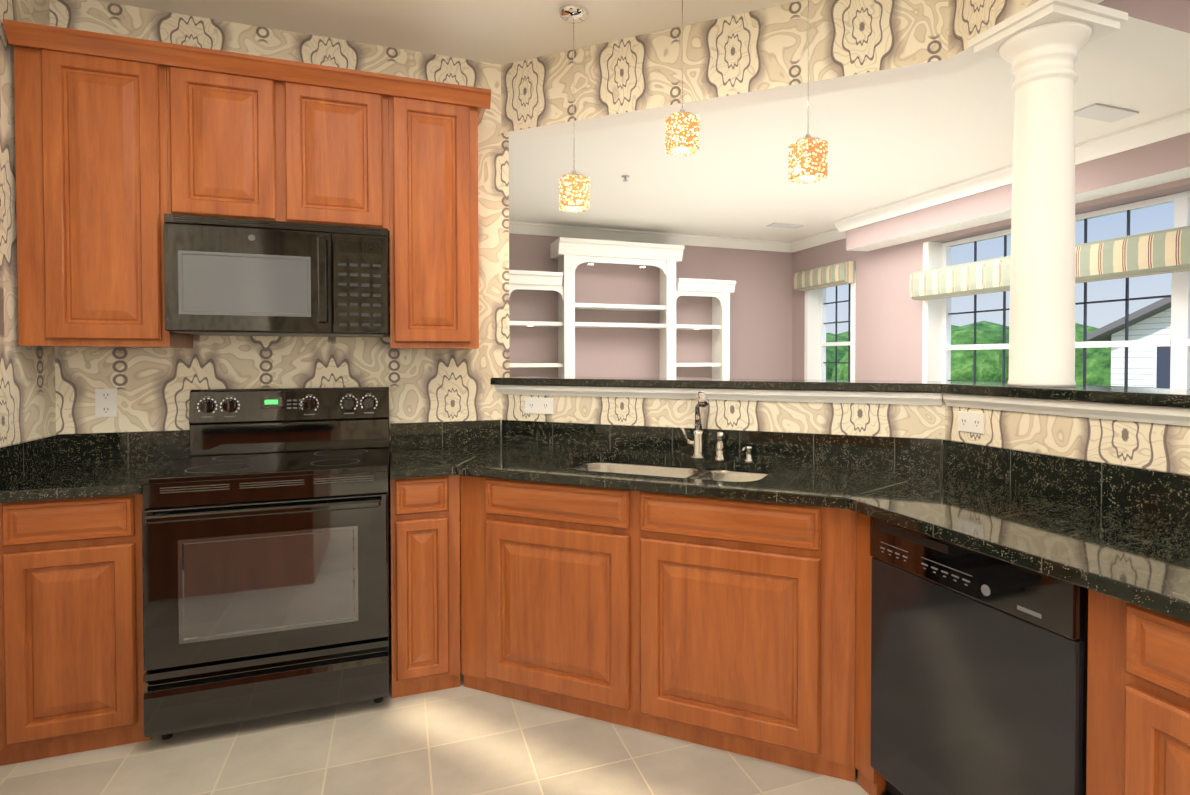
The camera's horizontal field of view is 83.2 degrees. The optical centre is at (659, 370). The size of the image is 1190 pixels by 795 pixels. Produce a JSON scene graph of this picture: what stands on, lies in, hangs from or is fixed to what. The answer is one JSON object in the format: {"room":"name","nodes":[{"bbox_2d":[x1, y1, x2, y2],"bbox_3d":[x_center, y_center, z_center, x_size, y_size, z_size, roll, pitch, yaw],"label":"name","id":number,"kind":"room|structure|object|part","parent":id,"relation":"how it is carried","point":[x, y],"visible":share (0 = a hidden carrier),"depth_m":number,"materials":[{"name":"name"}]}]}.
{"room":"kitchen","nodes":[
{"label":"kitchen","id":0,"kind":"room"},
{"bbox_2d":[0,0,55,445],"bbox_3d":[-1.355,-0.060,-0.170,0.120,2.750,6.000,0,1,-21],"label":"wall","id":1,"kind":"structure","parent":0,"point":[27,396],"depth_m":2.36,"materials":[{"name":"paper"}]},
{"bbox_2d":[0,434,60,482],"bbox_3d":[-2.265,0.316,2.349,0.019,0.119,0.612,0,1,-21],"label":"backsplash","id":2,"kind":"structure","parent":1,"relation":"attached to","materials":[{"name":"stone"}]},
{"bbox_2d":[49,0,509,639],"bbox_3d":[-1.646,-0.115,3.003,1.900,2.750,0.120,0,1,-21],"label":"wall","id":3,"kind":"structure","parent":0,"point":[153,386],"depth_m":2.97,"materials":[{"name":"paper"}]},
{"bbox_2d":[2,19,192,347],"bbox_3d":[-2.110,-0.648,2.564,0.446,1.112,0.333,0,1,-21],"label":"upper cabinet","id":4,"kind":"object","parent":3,"relation":"attached to","point":[123,145],"depth_m":2.41,"materials":[{"name":"brown wood"}]},
{"bbox_3d":[-2.027,-0.629,2.429,0.342,1.030,0.020,0,1,-21],"label":"door","id":5,"kind":"part","parent":4,"relation":"part of","materials":[{"name":"brown wood"}]},
{"bbox_2d":[95,388,116,416],"bbox_3d":[-2.243,0.130,2.704,0.072,0.115,0.006,0,1,-21],"label":"electrical outlet","id":6,"kind":"object","parent":3,"relation":"attached to","point":[105,402],"visible":1,"depth_m":2.70,"materials":[{"name":"white plastic"}]},
{"bbox_2d":[55,430,189,463],"bbox_3d":[-2.173,0.310,2.725,0.464,0.119,0.019,0,1,-21],"label":"backsplash","id":7,"kind":"structure","parent":3,"relation":"attached to","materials":[{"name":"stone"}]},
{"bbox_2d":[166,43,285,221],"bbox_3d":[-1.728,-0.897,2.710,0.373,0.620,0.333,0,1,-21],"label":"upper cabinet","id":8,"kind":"object","parent":3,"relation":"attached to","point":[226,107],"depth_m":2.55,"materials":[{"name":"brown wood"}]},
{"bbox_3d":[-1.674,-0.870,2.564,0.344,0.552,0.020,0,1,-21],"label":"door","id":9,"kind":"part","parent":8,"relation":"part of","materials":[{"name":"brown wood"}]},
{"bbox_2d":[164,214,388,337],"bbox_3d":[-1.525,-0.364,2.745,0.760,0.434,0.433,0,1,-21],"label":"microwave","id":10,"kind":"object","parent":8,"relation":"attached to","point":[234,277],"visible":1,"depth_m":2.57,"materials":[{"name":"black"}]},
{"bbox_3d":[-1.562,-0.347,2.557,0.552,0.394,0.032,0,1,-21],"label":"door","id":11,"kind":"part","parent":10,"relation":"part of","materials":[{"name":"black"}]},
{"bbox_3d":[-1.321,-0.355,2.613,0.033,0.335,0.038,0,1,-21],"label":"handle","id":12,"kind":"part","parent":10,"relation":"part of","materials":[{"name":"black"}]},
{"bbox_3d":[-1.207,-0.349,2.697,0.204,0.394,0.030,0,1,-21],"label":"panel","id":13,"kind":"part","parent":10,"relation":"part of","materials":[{"name":"black plastic"}]},
{"bbox_2d":[282,59,393,230],"bbox_3d":[-1.370,-0.899,2.851,0.398,0.620,0.333,0,1,-21],"label":"upper cabinet","id":14,"kind":"object","parent":3,"relation":"attached to","point":[338,123],"depth_m":2.70,"materials":[{"name":"brown wood"}]},
{"bbox_3d":[-1.315,-0.873,2.705,0.356,0.552,0.020,0,1,-21],"label":"door","id":15,"kind":"part","parent":14,"relation":"part of","materials":[{"name":"brown wood"}]},
{"bbox_2d":[388,76,481,348],"bbox_3d":[-1.015,-0.656,2.995,0.361,1.112,0.333,0,1,-21],"label":"upper cabinet","id":16,"kind":"object","parent":3,"relation":"attached to","point":[434,274],"depth_m":2.84,"materials":[{"name":"brown wood"}]},
{"bbox_3d":[-1.550,-1.174,2.749,1.630,0.067,0.382,0,1,-21],"label":"crown","id":17,"kind":"part","parent":16,"relation":"part of","materials":[{"name":"brown wood"}]},
{"bbox_3d":[-0.968,-0.636,2.846,0.310,1.030,0.020,0,1,-21],"label":"door","id":18,"kind":"part","parent":16,"relation":"part of","materials":[{"name":"brown wood"}]},
{"bbox_2d":[391,420,500,447],"bbox_3d":[-1.012,0.301,3.182,0.499,0.119,0.019,0,1,-21],"label":"backsplash","id":19,"kind":"structure","parent":3,"relation":"attached to","point":[445,434],"depth_m":3.17,"materials":[{"name":"black stone"}]},
{"bbox_2d":[0,630,868,794],"bbox_3d":[0.751,1.315,2.724,6.600,0.100,10.400,0,1,-21],"label":"floor","id":20,"kind":"structure","parent":0,"point":[461,740],"depth_m":2.18,"materials":[{"name":"tile"}]},
{"bbox_2d":[0,430,189,765],"bbox_3d":[-2.061,0.762,2.447,0.464,1.015,0.632,0,1,-21],"label":"base cabinet","id":21,"kind":"object","parent":20,"relation":"on","point":[72,672],"visible":0.81,"depth_m":2.20,"materials":[{"name":"brown wood"}]},
{"bbox_2d":[0,459,182,502],"bbox_3d":[-2.061,0.393,2.441,0.464,0.035,0.632,0,1,-21],"label":"countertop","id":22,"kind":"structure","parent":21,"relation":"on","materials":[{"name":"stone"}]},
{"bbox_2d":[141,387,390,739],"bbox_3d":[-1.466,0.674,2.613,0.760,1.187,0.693,0,1,-21],"label":"range","id":23,"kind":"object","parent":20,"relation":"on","point":[266,579],"visible":1,"depth_m":2.37,"materials":[{"name":"black metal"}]},
{"bbox_3d":[-1.371,0.417,2.366,0.756,0.078,0.021,0,1,-21],"label":"rail","id":24,"kind":"part","parent":23,"relation":"part of","materials":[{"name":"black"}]},
{"bbox_2d":[141,446,389,484],"bbox_3d":[-1.478,0.361,2.639,0.760,0.022,0.624,0,1,-21],"label":"cooktop","id":25,"kind":"object","parent":23,"relation":"in","point":[285,464],"depth_m":2.49,"materials":[{"name":"black glass"}]},
{"bbox_2d":[142,492,388,670],"bbox_3d":[-1.357,0.727,2.336,0.752,0.534,0.096,0,1,-21],"label":"oven","id":26,"kind":"object","parent":23,"relation":"in","point":[229,581],"depth_m":2.33,"materials":[{"name":"black"}]},
{"bbox_3d":[-1.366,1.113,2.366,0.752,0.214,0.046,0,1,-21],"label":"drawer","id":27,"kind":"part","parent":23,"relation":"part of","materials":[{"name":"black metal"}]},
{"bbox_2d":[390,476,457,697],"bbox_3d":[-1.015,0.833,2.873,0.254,0.858,0.608,0,1,-21],"label":"base cabinet","id":28,"kind":"object","parent":20,"relation":"on","point":[424,512],"depth_m":2.59,"materials":[{"name":"brown wood"}]},
{"bbox_2d":[390,448,457,479],"bbox_3d":[-0.897,0.384,2.899,0.505,0.035,0.632,0,1,-21],"label":"countertop","id":29,"kind":"structure","parent":28,"relation":"on","point":[405,463],"depth_m":2.67,"materials":[{"name":"black stone"}]},
{"bbox_2d":[509,237,735,377],"bbox_3d":[-0.440,-0.088,7.247,2.666,2.550,0.456,0,1,-21],"label":"built-in bookshelf","id":30,"kind":"object","parent":20,"relation":"on","point":[570,255],"visible":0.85,"depth_m":7.17,"materials":[{"name":"white paint"}]},
{"bbox_2d":[458,484,886,790],"bbox_3d":[0.025,0.837,2.625,1.492,0.859,1.492,0,1,-21],"label":"base cabinet","id":31,"kind":"object","parent":20,"relation":"on","point":[652,578],"depth_m":2.24,"materials":[{"name":"brown wood"}]},
{"bbox_2d":[446,432,1189,623],"bbox_3d":[0.442,0.404,1.767,1.683,0.035,3.712,0,1,-21],"label":"countertop","id":32,"kind":"structure","parent":31,"relation":"on","point":[539,489],"depth_m":2.25,"materials":[{"name":"black stone"}]},
{"bbox_2d":[564,462,769,481],"bbox_3d":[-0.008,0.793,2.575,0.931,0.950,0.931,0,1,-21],"label":"sink","id":33,"kind":"object","parent":32,"relation":"in","point":[573,471],"depth_m":2.71,"materials":[{"name":"grey metal"}]},
{"bbox_2d":[681,392,708,458],"bbox_3d":[0.148,0.227,2.762,0.162,0.283,0.165,0,1,24],"label":"faucet","id":34,"kind":"object","parent":32,"relation":"on","point":[694,441],"depth_m":2.80,"materials":[{"name":"silver metal"}]},
{"bbox_2d":[742,446,753,461],"bbox_3d":[0.359,0.339,2.710,0.040,0.063,0.077,0,1,24],"label":"soap dispenser","id":35,"kind":"object","parent":32,"relation":"on","point":[747,451],"depth_m":2.72,"materials":[{"name":"silver metal"}]},
{"bbox_2d":[870,517,1087,794],"bbox_3d":[1.003,0.852,1.763,0.594,0.852,0.636,0,1,-21],"label":"dishwasher","id":36,"kind":"object","parent":20,"relation":"on","point":[979,664],"visible":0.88,"depth_m":1.60,"materials":[{"name":"black metal"}]},
{"bbox_3d":[0.743,0.486,1.655,0.032,0.117,0.632,0,1,-21],"label":"control panel","id":37,"kind":"part","parent":36,"relation":"part of","materials":[{"name":"black"}]},
{"bbox_2d":[1086,592,1189,794],"bbox_3d":[1.240,0.862,1.209,0.613,0.858,0.555,0,1,-21],"label":"base cabinet","id":38,"kind":"object","parent":20,"relation":"on","point":[1138,670],"depth_m":1.25,"materials":[{"name":"brown wood"}]},
{"bbox_2d":[95,0,1189,241],"bbox_3d":[0.751,-1.534,2.674,6.600,0.100,10.400,0,1,-21],"label":"ceiling","id":39,"kind":"structure","parent":0,"point":[887,144],"depth_m":4.14,"materials":[{"name":"white paint"}]},
{"bbox_2d":[559,4,589,211],"bbox_3d":[-0.354,-1.079,2.766,0.124,0.812,0.124,0,1,-21],"label":"pendant light","id":40,"kind":"object","parent":39,"relation":"hanging from","point":[574,192],"visible":1,"depth_m":2.73,"materials":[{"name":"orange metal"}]},
{"bbox_3d":[-0.354,-0.735,2.772,0.112,0.125,0.112,0,1,-21],"label":"pendant shade","id":41,"kind":"part","parent":40,"relation":"part of","materials":[{"name":"orange glass"}]},
{"bbox_2d":[622,175,628,181],"bbox_3d":[-0.264,-1.508,5.231,0.060,0.039,0.060,0,1,-21],"label":"sprinkler","id":42,"kind":"object","parent":39,"relation":"attached to","point":[625,177],"visible":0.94,"depth_m":5.22,"materials":[{"name":"silver metal"}]},
{"bbox_2d":[665,0,699,155],"bbox_3d":[0.089,-1.165,2.571,0.124,0.632,0.124,0,1,-21],"label":"pendant light","id":43,"kind":"object","parent":39,"relation":"hanging from","point":[682,132],"visible":1,"depth_m":2.53,"materials":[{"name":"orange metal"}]},
{"bbox_3d":[0.089,-0.912,2.576,0.112,0.125,0.112,0,1,-21],"label":"pendant shade","id":44,"kind":"part","parent":43,"relation":"part of","materials":[{"name":"orange glass"}]},
{"bbox_2d":[767,223,803,228],"bbox_3d":[1.354,-1.556,7.156,0.360,0.011,0.160,0,1,-21],"label":"ceiling vent","id":45,"kind":"object","parent":39,"relation":"in","point":[784,225],"visible":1,"depth_m":7.13,"materials":[{"name":"white metal"}]},
{"bbox_2d":[788,0,827,183],"bbox_3d":[0.532,-1.082,2.380,0.124,0.792,0.124,0,1,-21],"label":"pendant light","id":46,"kind":"object","parent":39,"relation":"hanging from","point":[808,159],"visible":1,"depth_m":2.34,"materials":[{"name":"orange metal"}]},
{"bbox_3d":[0.532,-0.749,2.385,0.112,0.125,0.112,0,1,-21],"label":"pendant shade","id":47,"kind":"part","parent":46,"relation":"part of","materials":[{"name":"orange glass"}]},
{"bbox_2d":[829,108,1189,235],"bbox_3d":[2.609,-1.469,5.036,0.095,0.110,4.135,0,1,-21],"label":"crown molding","id":48,"kind":"structure","parent":39,"relation":"attached to","point":[1157,130],"depth_m":5.04,"materials":[{"name":"white paint"}]},
{"bbox_2d":[846,133,1189,251],"bbox_3d":[2.792,-1.371,5.059,0.260,0.310,4.040,0,1,-21],"label":"bulkhead","id":49,"kind":"object","parent":39,"relation":"attached to","point":[1157,163],"visible":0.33,"depth_m":5.05,"materials":[{"name":"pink paint"}]},
{"bbox_2d":[1074,103,1138,122],"bbox_3d":[2.588,-1.499,3.881,0.360,0.011,0.160,0,1,-21],"label":"ceiling vent","id":50,"kind":"object","parent":39,"relation":"in","point":[1102,112],"visible":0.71,"depth_m":3.87,"materials":[{"name":"white metal"}]},
{"bbox_2d":[1080,0,1189,75],"bbox_3d":[2.510,-1.319,2.660,2.540,0.330,0.220,0,1,-21],"label":"beam","id":51,"kind":"structure","parent":39,"relation":"attached to","point":[1153,33],"depth_m":2.30,"materials":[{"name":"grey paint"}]},
{"bbox_2d":[509,233,791,378],"bbox_3d":[-1.026,-0.190,7.329,6.220,2.750,0.120,0,1,-21],"label":"wall","id":52,"kind":"structure","parent":0,"point":[761,322],"depth_m":7.62,"materials":[{"name":"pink paint"}]},
{"bbox_2d":[509,221,792,252],"bbox_3d":[-0.219,-1.512,7.508,4.070,0.110,0.095,0,1,-21],"label":"crown molding","id":53,"kind":"structure","parent":52,"relation":"attached to","point":[515,227],"depth_m":7.52,"materials":[{"name":"white paint"}]},
{"bbox_2d":[495,0,942,470],"bbox_3d":[0.089,-0.113,2.906,1.410,2.749,1.527,0,1,-21],"label":"wall","id":54,"kind":"structure","parent":0,"point":[803,48],"depth_m":2.80,"materials":[{"name":"paper"}]},
{"bbox_2d":[525,397,552,413],"bbox_3d":[-0.578,0.168,3.197,0.160,0.078,0.006,0,1,23],"label":"electrical outlet","id":55,"kind":"object","parent":54,"relation":"attached to","point":[533,405],"visible":1,"depth_m":3.19,"materials":[{"name":"white plastic"}]},
{"bbox_2d":[490,376,1189,407],"bbox_3d":[0.683,0.075,1.834,1.788,0.034,4.271,0,1,-21],"label":"ledge","id":56,"kind":"structure","parent":54,"relation":"attached to","point":[1175,398],"depth_m":2.54,"materials":[{"name":"stone"}]},
{"bbox_2d":[999,21,1092,386],"bbox_3d":[1.285,-0.524,2.236,0.272,1.150,0.272,0,1,-21],"label":"column shaft","id":57,"kind":"object","parent":56,"relation":"on","point":[1042,59],"visible":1,"depth_m":2.16,"materials":[{"name":"white paint"}]},
{"bbox_2d":[967,0,1127,59],"bbox_3d":[1.285,-1.122,2.225,0.330,0.047,0.330,0,1,-21],"label":"column capital","id":58,"kind":"object","parent":57,"relation":"on","point":[1101,21],"visible":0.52,"depth_m":2.11,"materials":[{"name":"white paint"}]},
{"bbox_2d":[792,178,1189,380],"bbox_3d":[2.753,-0.539,5.870,0.250,2.000,5.350,0,1,-21],"label":"wall","id":59,"kind":"structure","parent":0,"point":[888,324],"depth_m":6.70,"materials":[{"name":"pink paint"}]},
{"bbox_2d":[789,231,845,251],"bbox_3d":[1.893,-1.513,7.567,0.095,0.110,1.290,0,1,-21],"label":"crown molding","id":60,"kind":"structure","parent":59,"relation":"attached to","point":[825,237],"depth_m":7.78,"materials":[{"name":"white paint"}]},
{"bbox_2d":[943,0,1189,474],"bbox_3d":[1.579,-0.085,1.331,0.167,2.749,2.685,0,1,-21],"label":"wall","id":61,"kind":"structure","parent":0,"point":[1149,437],"depth_m":2.08,"materials":[{"name":"paper"}]},
{"bbox_2d":[958,411,983,433],"bbox_3d":[1.107,0.183,2.370,0.006,0.072,0.115,0,1,-21],"label":"electrical outlet","id":62,"kind":"object","parent":61,"relation":"attached to","point":[972,422],"visible":1,"depth_m":2.36,"materials":[{"name":"white plastic"}]},
{"bbox_2d":[942,440,1189,519],"bbox_3d":[1.477,0.332,1.407,0.019,0.119,2.288,0,1,-21],"label":"backsplash","id":63,"kind":"structure","parent":61,"relation":"attached to","point":[1156,492],"depth_m":1.98,"materials":[{"name":"black stone"}]},
{"bbox_3d":[3.567,0.871,3.823,0.250,0.750,9.800,0,1,-21],"label":"wall","id":64,"kind":"structure","parent":0,"visible":0},
{"bbox_2d":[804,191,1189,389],"bbox_3d":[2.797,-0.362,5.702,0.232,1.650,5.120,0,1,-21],"label":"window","id":65,"kind":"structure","parent":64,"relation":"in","point":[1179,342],"depth_m":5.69,"materials":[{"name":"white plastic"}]},
{"bbox_2d":[794,261,854,290],"bbox_3d":[1.857,-1.064,7.566,0.140,0.230,0.960,0,1,-21],"label":"valance","id":66,"kind":"object","parent":65,"relation":"attached to","point":[837,274],"visible":0.96,"depth_m":7.42,"materials":[{"name":"fabric"}]},
{"bbox_2d":[820,284,850,379],"bbox_3d":[2.110,-0.326,7.679,0.065,1.502,0.812,0,1,-21],"label":"window","id":67,"kind":"structure","parent":65,"relation":"attached to","point":[823,343],"depth_m":7.98,"materials":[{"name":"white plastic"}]},
{"bbox_3d":[2.112,-0.326,7.679,0.016,1.412,0.722,0,1,-21],"label":"window muntins","id":68,"kind":"part","parent":67,"relation":"part of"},
{"bbox_2d":[910,226,1189,299],"bbox_3d":[2.970,-0.759,4.715,0.160,0.260,3.170,0,1,-21],"label":"valance","id":69,"kind":"object","parent":65,"relation":"attached to","point":[1156,252],"visible":0.71,"depth_m":4.53,"materials":[{"name":"fabric"}]},
{"bbox_3d":[3.232,-0.351,4.831,0.016,1.552,2.952,0,1,-21],"label":"window muntins","id":70,"kind":"part","parent":65,"relation":"part of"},
{"bbox_3d":[55.125,7.415,57.630,134.500,0.200,220.000,0,1,-21],"label":"ground","id":71,"kind":"structure","parent":0,"visible":0},
{"bbox_2d":[826,321,1110,385],"bbox_3d":[17.499,8.687,42.018,50.797,25.127,41.703,0,1,-21],"label":"trees","id":72,"kind":"object","parent":71,"relation":"on","point":[989,364],"depth_m":28.00,"materials":[{"name":"green plant"}]},
{"bbox_2d":[1111,308,1170,386],"bbox_3d":[18.436,2.607,16.255,9.000,10.848,8.800,0,1,-21],"label":"wall","id":73,"kind":"structure","parent":71,"relation":"on","point":[1141,359],"depth_m":17.92,"materials":[{"name":"white wood"}]},
{"bbox_2d":[1087,297,1170,340],"bbox_3d":[18.366,-1.897,16.149,9.750,2.198,9.600,0,1,-21],"label":"house roof","id":74,"kind":"structure","parent":73,"relation":"on","point":[1105,333],"depth_m":17.86,"materials":[{"name":"grey"}]},
{"bbox_2d":[1153,347,1156,387],"bbox_3d":[14.156,0.182,14.718,0.059,1.750,6.110,0,1,-21],"label":"window","id":75,"kind":"structure","parent":73,"relation":"attached to","point":[1155,364],"depth_m":17.51,"materials":[{"name":"white plastic"}]},
{"bbox_2d":[1156,346,1170,387],"bbox_3d":[14.121,0.182,14.704,0.014,1.590,5.950,0,1,-21],"label":"window pane","id":76,"kind":"structure","parent":75,"relation":"attached to","point":[1163,367],"depth_m":17.31,"materials":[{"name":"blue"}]}
]}

